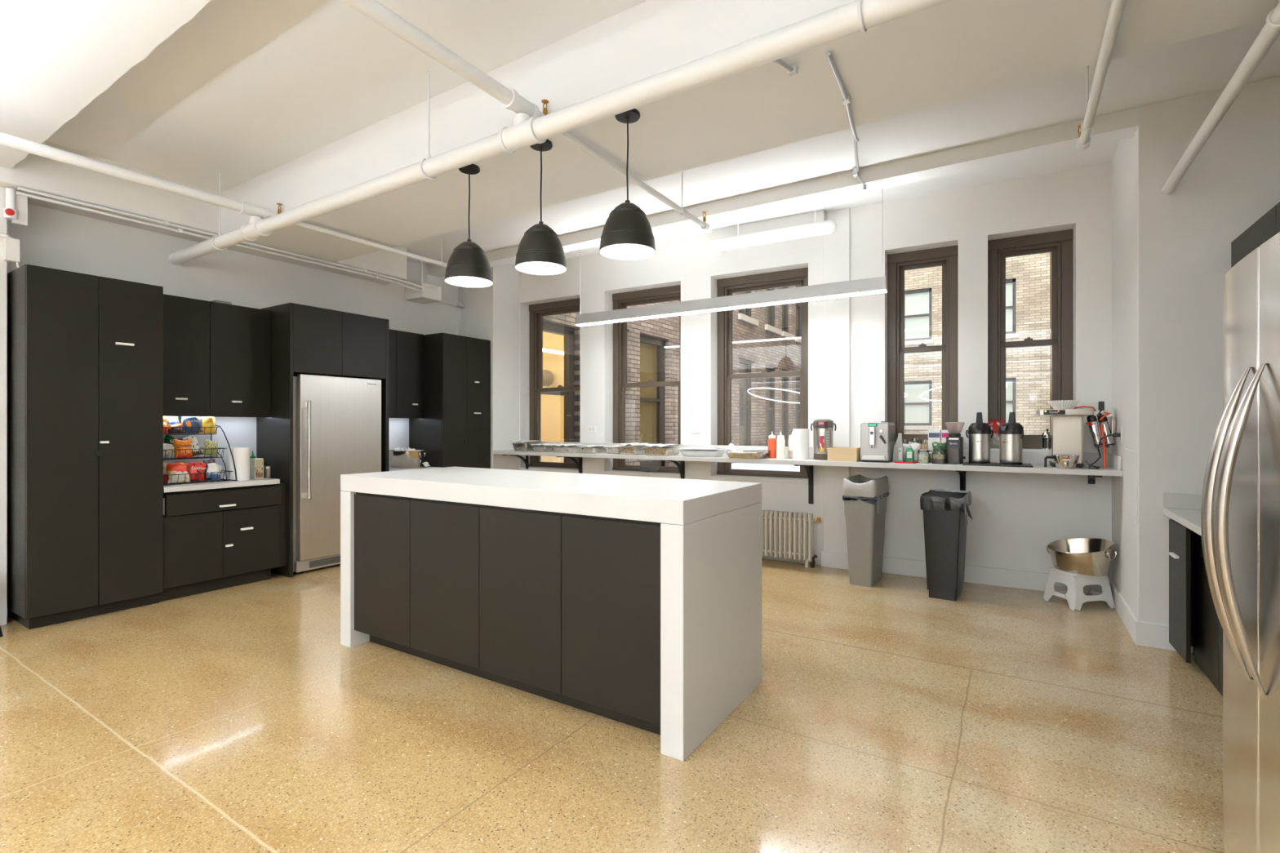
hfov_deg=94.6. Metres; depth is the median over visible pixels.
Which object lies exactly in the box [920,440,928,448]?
milk pitcher
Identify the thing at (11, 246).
switch box
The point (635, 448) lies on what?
foil tray
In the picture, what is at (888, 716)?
floor
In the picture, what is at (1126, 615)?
baseboard
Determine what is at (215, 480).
basket
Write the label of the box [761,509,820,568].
radiator
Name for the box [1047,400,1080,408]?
filter
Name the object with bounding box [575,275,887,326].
pendant lamp
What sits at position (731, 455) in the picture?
foil tray
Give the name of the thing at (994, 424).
coffee bag
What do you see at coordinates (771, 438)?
squeeze bottle
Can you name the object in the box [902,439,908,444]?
milk pitcher
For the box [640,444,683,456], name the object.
foil tray
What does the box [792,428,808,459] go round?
paper towel roll
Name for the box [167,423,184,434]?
snack bag
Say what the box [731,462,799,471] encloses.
terrace
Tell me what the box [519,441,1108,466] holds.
counter
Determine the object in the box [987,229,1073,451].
window
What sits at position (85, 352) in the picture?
pantry cabinet
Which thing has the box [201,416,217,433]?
snack bag
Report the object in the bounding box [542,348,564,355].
ceiling light
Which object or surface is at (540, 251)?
pendant lamp
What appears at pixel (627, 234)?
pendant lamp
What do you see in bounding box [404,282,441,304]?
junction box
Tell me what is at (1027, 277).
window panes
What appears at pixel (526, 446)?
foil tray
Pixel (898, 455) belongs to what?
bottle
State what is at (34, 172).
beam
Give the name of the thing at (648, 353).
window
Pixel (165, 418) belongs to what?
snack bag
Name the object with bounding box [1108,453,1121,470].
cup
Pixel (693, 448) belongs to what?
plastic sheet
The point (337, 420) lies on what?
refrigerator
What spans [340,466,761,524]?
island countertop
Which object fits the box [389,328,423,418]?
upper cabinet
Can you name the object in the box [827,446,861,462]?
cardboard box
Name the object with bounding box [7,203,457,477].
wall
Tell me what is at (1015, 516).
wall
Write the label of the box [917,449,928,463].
glass jar
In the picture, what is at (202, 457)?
basket
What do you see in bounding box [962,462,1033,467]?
mat
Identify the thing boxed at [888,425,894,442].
grille
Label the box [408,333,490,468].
pantry cabinet
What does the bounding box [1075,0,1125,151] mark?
pipe
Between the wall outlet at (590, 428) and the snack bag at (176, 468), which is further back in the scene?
the wall outlet at (590, 428)
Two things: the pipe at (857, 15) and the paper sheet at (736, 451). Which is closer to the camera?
the pipe at (857, 15)
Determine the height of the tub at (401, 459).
0.188 m
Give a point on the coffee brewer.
(1067, 424)
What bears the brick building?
on the terrace
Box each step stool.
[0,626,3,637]
[1043,567,1115,610]
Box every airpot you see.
[965,412,993,463]
[998,412,1023,464]
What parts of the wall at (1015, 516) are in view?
baseboard, baseboard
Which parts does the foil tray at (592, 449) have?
lid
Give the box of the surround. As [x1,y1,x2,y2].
[256,302,389,577]
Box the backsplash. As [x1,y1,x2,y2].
[1163,493,1202,510]
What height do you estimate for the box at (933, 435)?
0.272 m
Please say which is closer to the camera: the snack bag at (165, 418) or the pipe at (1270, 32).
the pipe at (1270, 32)
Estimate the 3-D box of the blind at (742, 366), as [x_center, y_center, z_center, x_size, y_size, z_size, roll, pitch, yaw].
[2.481,-0.455,14.867,0.020,2.450,1.000,0,0,32]
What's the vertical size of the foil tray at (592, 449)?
0.084 m
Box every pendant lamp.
[444,164,493,287]
[515,138,566,275]
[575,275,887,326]
[599,108,655,260]
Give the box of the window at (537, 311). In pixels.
[519,297,580,472]
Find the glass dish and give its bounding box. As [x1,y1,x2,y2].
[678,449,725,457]
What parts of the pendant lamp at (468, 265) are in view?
lamp shade, cord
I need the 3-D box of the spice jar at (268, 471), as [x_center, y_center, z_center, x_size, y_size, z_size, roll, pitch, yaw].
[-3.279,0.402,5.206,0.042,0.100,0.041,0,0,32]
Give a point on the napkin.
(425, 464)
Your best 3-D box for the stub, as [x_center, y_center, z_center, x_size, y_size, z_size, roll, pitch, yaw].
[-4.164,-1.469,3.941,0.080,0.218,0.114,0,0,32]
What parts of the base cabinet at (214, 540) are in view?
door, drawer, handle, handle, door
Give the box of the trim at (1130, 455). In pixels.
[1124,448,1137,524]
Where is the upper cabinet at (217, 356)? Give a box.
[163,293,271,417]
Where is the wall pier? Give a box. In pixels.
[457,263,529,470]
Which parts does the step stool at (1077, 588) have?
panel, panel, seat, panel, panel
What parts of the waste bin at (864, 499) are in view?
lid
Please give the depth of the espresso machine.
4.95 m
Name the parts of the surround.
panel, door, door, panel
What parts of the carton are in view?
printed panel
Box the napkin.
[422,462,430,466]
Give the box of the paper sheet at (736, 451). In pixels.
[729,450,762,453]
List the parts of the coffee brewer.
control panel, plate, panel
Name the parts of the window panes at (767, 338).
sill, sill, sill, sill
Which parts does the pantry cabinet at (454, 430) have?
door, door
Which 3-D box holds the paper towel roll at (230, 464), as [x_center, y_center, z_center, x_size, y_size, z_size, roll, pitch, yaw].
[-3.444,0.316,5.038,0.116,0.272,0.116,0,0,32]
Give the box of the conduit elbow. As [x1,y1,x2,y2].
[853,167,866,189]
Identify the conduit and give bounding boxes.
[16,191,424,292]
[17,186,424,288]
[420,260,422,282]
[771,58,797,76]
[826,51,859,171]
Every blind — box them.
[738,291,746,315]
[738,362,746,445]
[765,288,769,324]
[782,377,784,435]
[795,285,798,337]
[795,376,798,428]
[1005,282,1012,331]
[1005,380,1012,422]
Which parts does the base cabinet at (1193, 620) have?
handle, open door, drawer, door, door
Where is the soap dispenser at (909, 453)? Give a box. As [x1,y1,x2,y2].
[905,441,914,462]
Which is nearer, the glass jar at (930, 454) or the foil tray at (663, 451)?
the glass jar at (930, 454)
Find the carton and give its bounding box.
[249,457,263,479]
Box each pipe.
[0,132,447,267]
[168,0,950,264]
[341,0,709,230]
[707,207,836,257]
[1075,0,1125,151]
[1160,0,1279,195]
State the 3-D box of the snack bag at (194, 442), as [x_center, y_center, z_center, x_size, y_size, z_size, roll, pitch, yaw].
[-3.684,0.162,4.863,0.074,0.178,0.125,0,0,18]
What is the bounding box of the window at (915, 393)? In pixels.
[904,383,928,422]
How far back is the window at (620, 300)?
6.94 m
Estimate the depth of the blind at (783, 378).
17.74 m
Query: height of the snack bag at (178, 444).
0.152 m
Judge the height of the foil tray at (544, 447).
0.088 m
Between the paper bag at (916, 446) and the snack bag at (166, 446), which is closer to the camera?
the snack bag at (166, 446)
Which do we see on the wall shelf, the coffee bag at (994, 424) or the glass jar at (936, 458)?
the glass jar at (936, 458)
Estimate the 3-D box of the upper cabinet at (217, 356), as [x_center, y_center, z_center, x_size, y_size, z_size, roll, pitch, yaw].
[-3.670,-0.564,5.004,0.291,0.963,0.904,0,0,32]
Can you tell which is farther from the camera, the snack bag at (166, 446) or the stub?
the snack bag at (166, 446)
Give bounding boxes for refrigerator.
[293,373,381,574]
[1200,231,1279,852]
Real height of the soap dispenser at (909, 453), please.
0.170 m
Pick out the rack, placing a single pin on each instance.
(197, 433)
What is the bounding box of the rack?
[163,425,236,485]
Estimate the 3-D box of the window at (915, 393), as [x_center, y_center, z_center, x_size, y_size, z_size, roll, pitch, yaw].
[9.538,-0.790,20.325,0.920,1.520,0.020,0,0,32]
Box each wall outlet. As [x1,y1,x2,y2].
[587,426,595,432]
[1120,426,1122,443]
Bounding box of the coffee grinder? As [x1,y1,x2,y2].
[944,422,965,464]
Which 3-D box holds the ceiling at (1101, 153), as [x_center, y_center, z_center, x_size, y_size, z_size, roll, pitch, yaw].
[1.183,-2.127,5.815,8.600,0.205,1.500,0,0,32]
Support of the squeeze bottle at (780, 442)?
on the wall shelf
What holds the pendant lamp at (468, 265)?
hanging from the ceiling at (294, 104)
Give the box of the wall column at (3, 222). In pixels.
[0,186,7,626]
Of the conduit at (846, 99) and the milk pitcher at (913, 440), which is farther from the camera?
the milk pitcher at (913, 440)
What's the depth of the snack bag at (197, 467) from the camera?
4.75 m
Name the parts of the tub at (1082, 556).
handle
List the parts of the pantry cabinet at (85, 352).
door, handle, handle, door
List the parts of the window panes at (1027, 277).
sill, sill, sill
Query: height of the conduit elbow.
0.165 m
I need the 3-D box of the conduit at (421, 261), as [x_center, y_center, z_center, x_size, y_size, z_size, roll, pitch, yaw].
[-2.474,-1.754,6.690,0.024,0.252,0.023,0,0,32]
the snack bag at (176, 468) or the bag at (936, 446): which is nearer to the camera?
the snack bag at (176, 468)
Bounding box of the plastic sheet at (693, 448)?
[677,446,724,450]
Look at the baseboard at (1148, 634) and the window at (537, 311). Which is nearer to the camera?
the baseboard at (1148, 634)
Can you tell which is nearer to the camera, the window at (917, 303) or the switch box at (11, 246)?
the switch box at (11, 246)
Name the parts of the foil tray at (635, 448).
lid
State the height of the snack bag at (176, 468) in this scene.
0.161 m
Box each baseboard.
[1109,579,1137,644]
[1135,620,1176,651]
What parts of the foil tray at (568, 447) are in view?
lid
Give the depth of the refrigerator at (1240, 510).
1.51 m
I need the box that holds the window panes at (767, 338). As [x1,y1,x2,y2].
[540,284,800,466]
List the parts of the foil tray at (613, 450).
lid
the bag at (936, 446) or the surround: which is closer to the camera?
the bag at (936, 446)
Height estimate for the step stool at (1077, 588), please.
0.253 m
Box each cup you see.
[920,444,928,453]
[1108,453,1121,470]
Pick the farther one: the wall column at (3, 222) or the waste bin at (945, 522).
the waste bin at (945, 522)
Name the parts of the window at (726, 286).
sill, sash, sash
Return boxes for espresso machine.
[860,421,894,462]
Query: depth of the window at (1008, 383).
18.89 m
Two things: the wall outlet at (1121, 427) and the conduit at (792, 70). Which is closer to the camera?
the conduit at (792, 70)
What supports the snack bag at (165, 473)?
in the rack
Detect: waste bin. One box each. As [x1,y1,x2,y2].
[841,474,888,586]
[920,488,972,600]
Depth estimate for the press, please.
4.79 m
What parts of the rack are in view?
frame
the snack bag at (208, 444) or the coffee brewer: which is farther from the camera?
the snack bag at (208, 444)
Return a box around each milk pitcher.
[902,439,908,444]
[910,438,919,443]
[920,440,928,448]
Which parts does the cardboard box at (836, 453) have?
panel, panel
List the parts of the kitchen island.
panel, door, door, door, door, panel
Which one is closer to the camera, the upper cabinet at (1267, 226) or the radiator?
the upper cabinet at (1267, 226)
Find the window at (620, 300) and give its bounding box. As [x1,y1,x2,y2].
[604,284,680,477]
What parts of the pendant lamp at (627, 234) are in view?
lamp shade, cord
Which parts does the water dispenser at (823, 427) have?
lid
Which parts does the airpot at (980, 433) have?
pump lever, lid, spout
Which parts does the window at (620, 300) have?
sill, sash, sash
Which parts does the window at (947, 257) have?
sash, sash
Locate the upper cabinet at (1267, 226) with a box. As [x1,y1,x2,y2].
[1231,201,1279,267]
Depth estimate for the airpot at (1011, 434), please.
4.56 m
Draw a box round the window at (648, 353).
[640,342,657,461]
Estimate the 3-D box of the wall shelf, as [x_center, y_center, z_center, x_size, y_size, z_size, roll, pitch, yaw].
[0.915,0.476,5.811,5.951,0.575,0.548,0,0,31]
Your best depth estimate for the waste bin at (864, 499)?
4.88 m
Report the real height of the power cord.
0.255 m
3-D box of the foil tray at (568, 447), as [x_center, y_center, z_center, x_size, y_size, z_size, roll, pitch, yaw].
[-0.820,0.248,6.782,0.250,0.089,0.339,0,0,31]
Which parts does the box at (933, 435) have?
white panel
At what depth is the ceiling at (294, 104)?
3.21 m
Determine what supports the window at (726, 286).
attached to the wall at (1015, 516)
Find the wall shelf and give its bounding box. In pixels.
[491,441,1122,503]
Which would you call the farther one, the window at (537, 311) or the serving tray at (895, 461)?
the window at (537, 311)
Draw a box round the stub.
[3,187,27,226]
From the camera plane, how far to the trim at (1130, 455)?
3.75 m
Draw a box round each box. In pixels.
[0,232,20,262]
[212,299,231,304]
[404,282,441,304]
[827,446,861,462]
[928,430,941,453]
[941,430,949,443]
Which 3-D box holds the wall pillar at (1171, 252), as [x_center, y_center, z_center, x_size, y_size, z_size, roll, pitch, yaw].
[4.116,-0.480,3.862,1.555,3.600,1.675,0,0,32]
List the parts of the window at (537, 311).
sill, sash, sash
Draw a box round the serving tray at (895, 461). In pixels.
[893,460,918,463]
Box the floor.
[0,558,1228,852]
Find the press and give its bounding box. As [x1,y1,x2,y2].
[1041,428,1051,449]
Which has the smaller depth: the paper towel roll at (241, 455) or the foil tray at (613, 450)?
the paper towel roll at (241, 455)
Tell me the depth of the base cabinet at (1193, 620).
3.21 m
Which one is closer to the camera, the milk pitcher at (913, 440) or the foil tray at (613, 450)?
the milk pitcher at (913, 440)
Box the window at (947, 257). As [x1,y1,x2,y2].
[887,244,958,444]
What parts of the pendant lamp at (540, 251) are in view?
lamp shade, cord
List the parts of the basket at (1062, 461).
handle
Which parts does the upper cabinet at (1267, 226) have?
door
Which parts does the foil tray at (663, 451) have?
lid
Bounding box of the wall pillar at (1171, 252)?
[1111,75,1279,653]
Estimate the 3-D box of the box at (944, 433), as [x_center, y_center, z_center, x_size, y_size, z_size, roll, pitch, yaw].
[2.606,0.166,5.000,0.094,0.272,0.061,0,0,32]
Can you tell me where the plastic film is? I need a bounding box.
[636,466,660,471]
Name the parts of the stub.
plate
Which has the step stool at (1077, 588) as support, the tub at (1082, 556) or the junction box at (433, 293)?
the tub at (1082, 556)
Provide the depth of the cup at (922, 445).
4.94 m
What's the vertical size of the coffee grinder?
0.340 m
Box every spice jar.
[263,462,265,477]
[265,466,271,478]
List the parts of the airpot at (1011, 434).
spout, lid, pump lever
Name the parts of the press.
metal frame, lid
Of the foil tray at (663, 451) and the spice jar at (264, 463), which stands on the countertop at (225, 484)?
the spice jar at (264, 463)
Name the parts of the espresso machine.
coffee spout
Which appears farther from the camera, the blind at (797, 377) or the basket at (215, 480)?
the blind at (797, 377)
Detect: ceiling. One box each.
[0,0,1279,277]
[510,140,1119,265]
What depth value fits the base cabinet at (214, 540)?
4.74 m
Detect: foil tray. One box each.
[510,440,542,451]
[529,443,562,452]
[551,444,586,452]
[574,444,610,453]
[603,444,626,453]
[614,442,649,454]
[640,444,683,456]
[724,452,768,458]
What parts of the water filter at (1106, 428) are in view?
valve handle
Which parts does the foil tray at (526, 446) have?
lid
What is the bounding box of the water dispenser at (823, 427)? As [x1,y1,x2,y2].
[810,417,836,460]
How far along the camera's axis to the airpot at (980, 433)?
4.69 m
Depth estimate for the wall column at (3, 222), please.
3.92 m
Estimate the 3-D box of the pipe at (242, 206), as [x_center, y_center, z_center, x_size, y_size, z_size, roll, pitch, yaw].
[-4.613,-1.710,1.233,0.090,0.440,11.165,0,0,32]
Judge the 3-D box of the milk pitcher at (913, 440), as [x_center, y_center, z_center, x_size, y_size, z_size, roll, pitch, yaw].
[2.397,0.202,5.145,0.077,0.197,0.089,0,0,-9]
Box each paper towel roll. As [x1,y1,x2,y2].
[227,447,242,479]
[233,447,249,480]
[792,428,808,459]
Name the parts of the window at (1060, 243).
sill, sash, sash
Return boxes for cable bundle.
[434,297,464,307]
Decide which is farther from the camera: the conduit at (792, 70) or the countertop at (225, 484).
the countertop at (225, 484)
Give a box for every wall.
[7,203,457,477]
[519,162,1111,595]
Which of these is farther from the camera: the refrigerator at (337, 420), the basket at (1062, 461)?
the refrigerator at (337, 420)
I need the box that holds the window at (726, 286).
[710,267,808,484]
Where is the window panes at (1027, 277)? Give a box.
[904,252,1049,435]
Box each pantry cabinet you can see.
[7,264,163,629]
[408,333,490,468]
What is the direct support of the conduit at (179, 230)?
attached to the ceiling at (294, 104)
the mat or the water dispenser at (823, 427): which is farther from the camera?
the water dispenser at (823, 427)
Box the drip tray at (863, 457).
[861,455,886,460]
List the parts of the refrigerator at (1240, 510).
handle, handle, door, door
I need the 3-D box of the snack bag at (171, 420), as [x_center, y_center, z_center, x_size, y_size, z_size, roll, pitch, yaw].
[-3.822,-0.028,4.807,0.120,0.174,0.072,0,0,-38]
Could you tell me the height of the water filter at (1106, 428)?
0.489 m
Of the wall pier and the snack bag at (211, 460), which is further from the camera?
the wall pier
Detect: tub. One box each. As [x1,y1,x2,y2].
[389,449,425,468]
[1046,537,1116,576]
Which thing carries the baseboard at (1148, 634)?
attached to the wall pillar at (1171, 252)
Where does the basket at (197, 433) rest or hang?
on the rack
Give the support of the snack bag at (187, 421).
in the rack
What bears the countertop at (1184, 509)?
on the base cabinet at (1193, 620)
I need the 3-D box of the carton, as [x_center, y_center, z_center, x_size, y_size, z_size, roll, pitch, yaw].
[-3.337,0.364,5.132,0.111,0.175,0.070,0,0,32]
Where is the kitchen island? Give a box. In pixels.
[340,466,761,761]
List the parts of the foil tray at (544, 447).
lid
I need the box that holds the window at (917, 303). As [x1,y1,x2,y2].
[904,291,928,338]
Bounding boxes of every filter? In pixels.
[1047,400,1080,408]
[1073,401,1115,468]
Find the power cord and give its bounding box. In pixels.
[1085,433,1120,469]
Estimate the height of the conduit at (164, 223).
0.035 m
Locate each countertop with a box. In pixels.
[163,477,279,493]
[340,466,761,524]
[389,466,441,471]
[1163,493,1202,536]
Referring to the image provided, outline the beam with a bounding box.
[0,141,407,284]
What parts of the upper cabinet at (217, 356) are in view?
handle, door, door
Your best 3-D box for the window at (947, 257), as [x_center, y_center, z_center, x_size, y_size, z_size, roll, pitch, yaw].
[2.534,-0.688,5.311,0.582,1.815,0.307,0,0,30]
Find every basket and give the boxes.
[163,426,220,435]
[163,447,226,460]
[163,470,233,485]
[1044,454,1079,469]
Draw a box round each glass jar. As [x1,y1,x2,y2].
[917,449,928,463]
[928,449,937,462]
[932,449,946,463]
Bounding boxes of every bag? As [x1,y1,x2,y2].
[163,416,168,434]
[163,443,175,458]
[163,462,171,483]
[164,435,182,444]
[166,462,189,483]
[167,416,179,424]
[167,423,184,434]
[173,439,192,457]
[181,416,203,433]
[182,435,203,456]
[188,461,206,480]
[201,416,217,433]
[202,458,215,479]
[203,440,217,456]
[206,462,222,479]
[725,442,736,452]
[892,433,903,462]
[902,442,920,461]
[931,441,946,453]
[987,419,1005,448]
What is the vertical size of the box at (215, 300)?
0.020 m
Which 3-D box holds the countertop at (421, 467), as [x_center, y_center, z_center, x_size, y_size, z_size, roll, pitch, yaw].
[-2.606,0.472,6.408,0.592,0.040,0.662,0,0,32]
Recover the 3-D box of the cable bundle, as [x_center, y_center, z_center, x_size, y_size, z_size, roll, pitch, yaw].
[-2.343,-1.523,7.188,0.102,0.078,0.502,0,0,32]
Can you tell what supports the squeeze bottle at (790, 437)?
on the wall shelf
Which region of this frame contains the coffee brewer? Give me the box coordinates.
[1035,408,1093,467]
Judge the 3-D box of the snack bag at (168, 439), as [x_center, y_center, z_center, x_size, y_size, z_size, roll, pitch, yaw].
[-3.782,0.143,4.779,0.160,0.154,0.076,0,0,-41]
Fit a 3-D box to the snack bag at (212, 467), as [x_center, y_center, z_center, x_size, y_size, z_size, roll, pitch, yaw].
[-3.497,0.369,4.851,0.096,0.142,0.086,0,0,-27]
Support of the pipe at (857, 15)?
hanging from the ceiling at (294, 104)
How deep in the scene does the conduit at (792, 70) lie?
2.55 m
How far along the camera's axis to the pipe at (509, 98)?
2.55 m
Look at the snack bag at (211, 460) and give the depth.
4.90 m
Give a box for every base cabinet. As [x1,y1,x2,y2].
[159,482,287,601]
[1168,519,1222,697]
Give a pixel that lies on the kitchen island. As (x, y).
(633, 601)
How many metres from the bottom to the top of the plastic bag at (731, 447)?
0.131 m
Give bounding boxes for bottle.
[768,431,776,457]
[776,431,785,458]
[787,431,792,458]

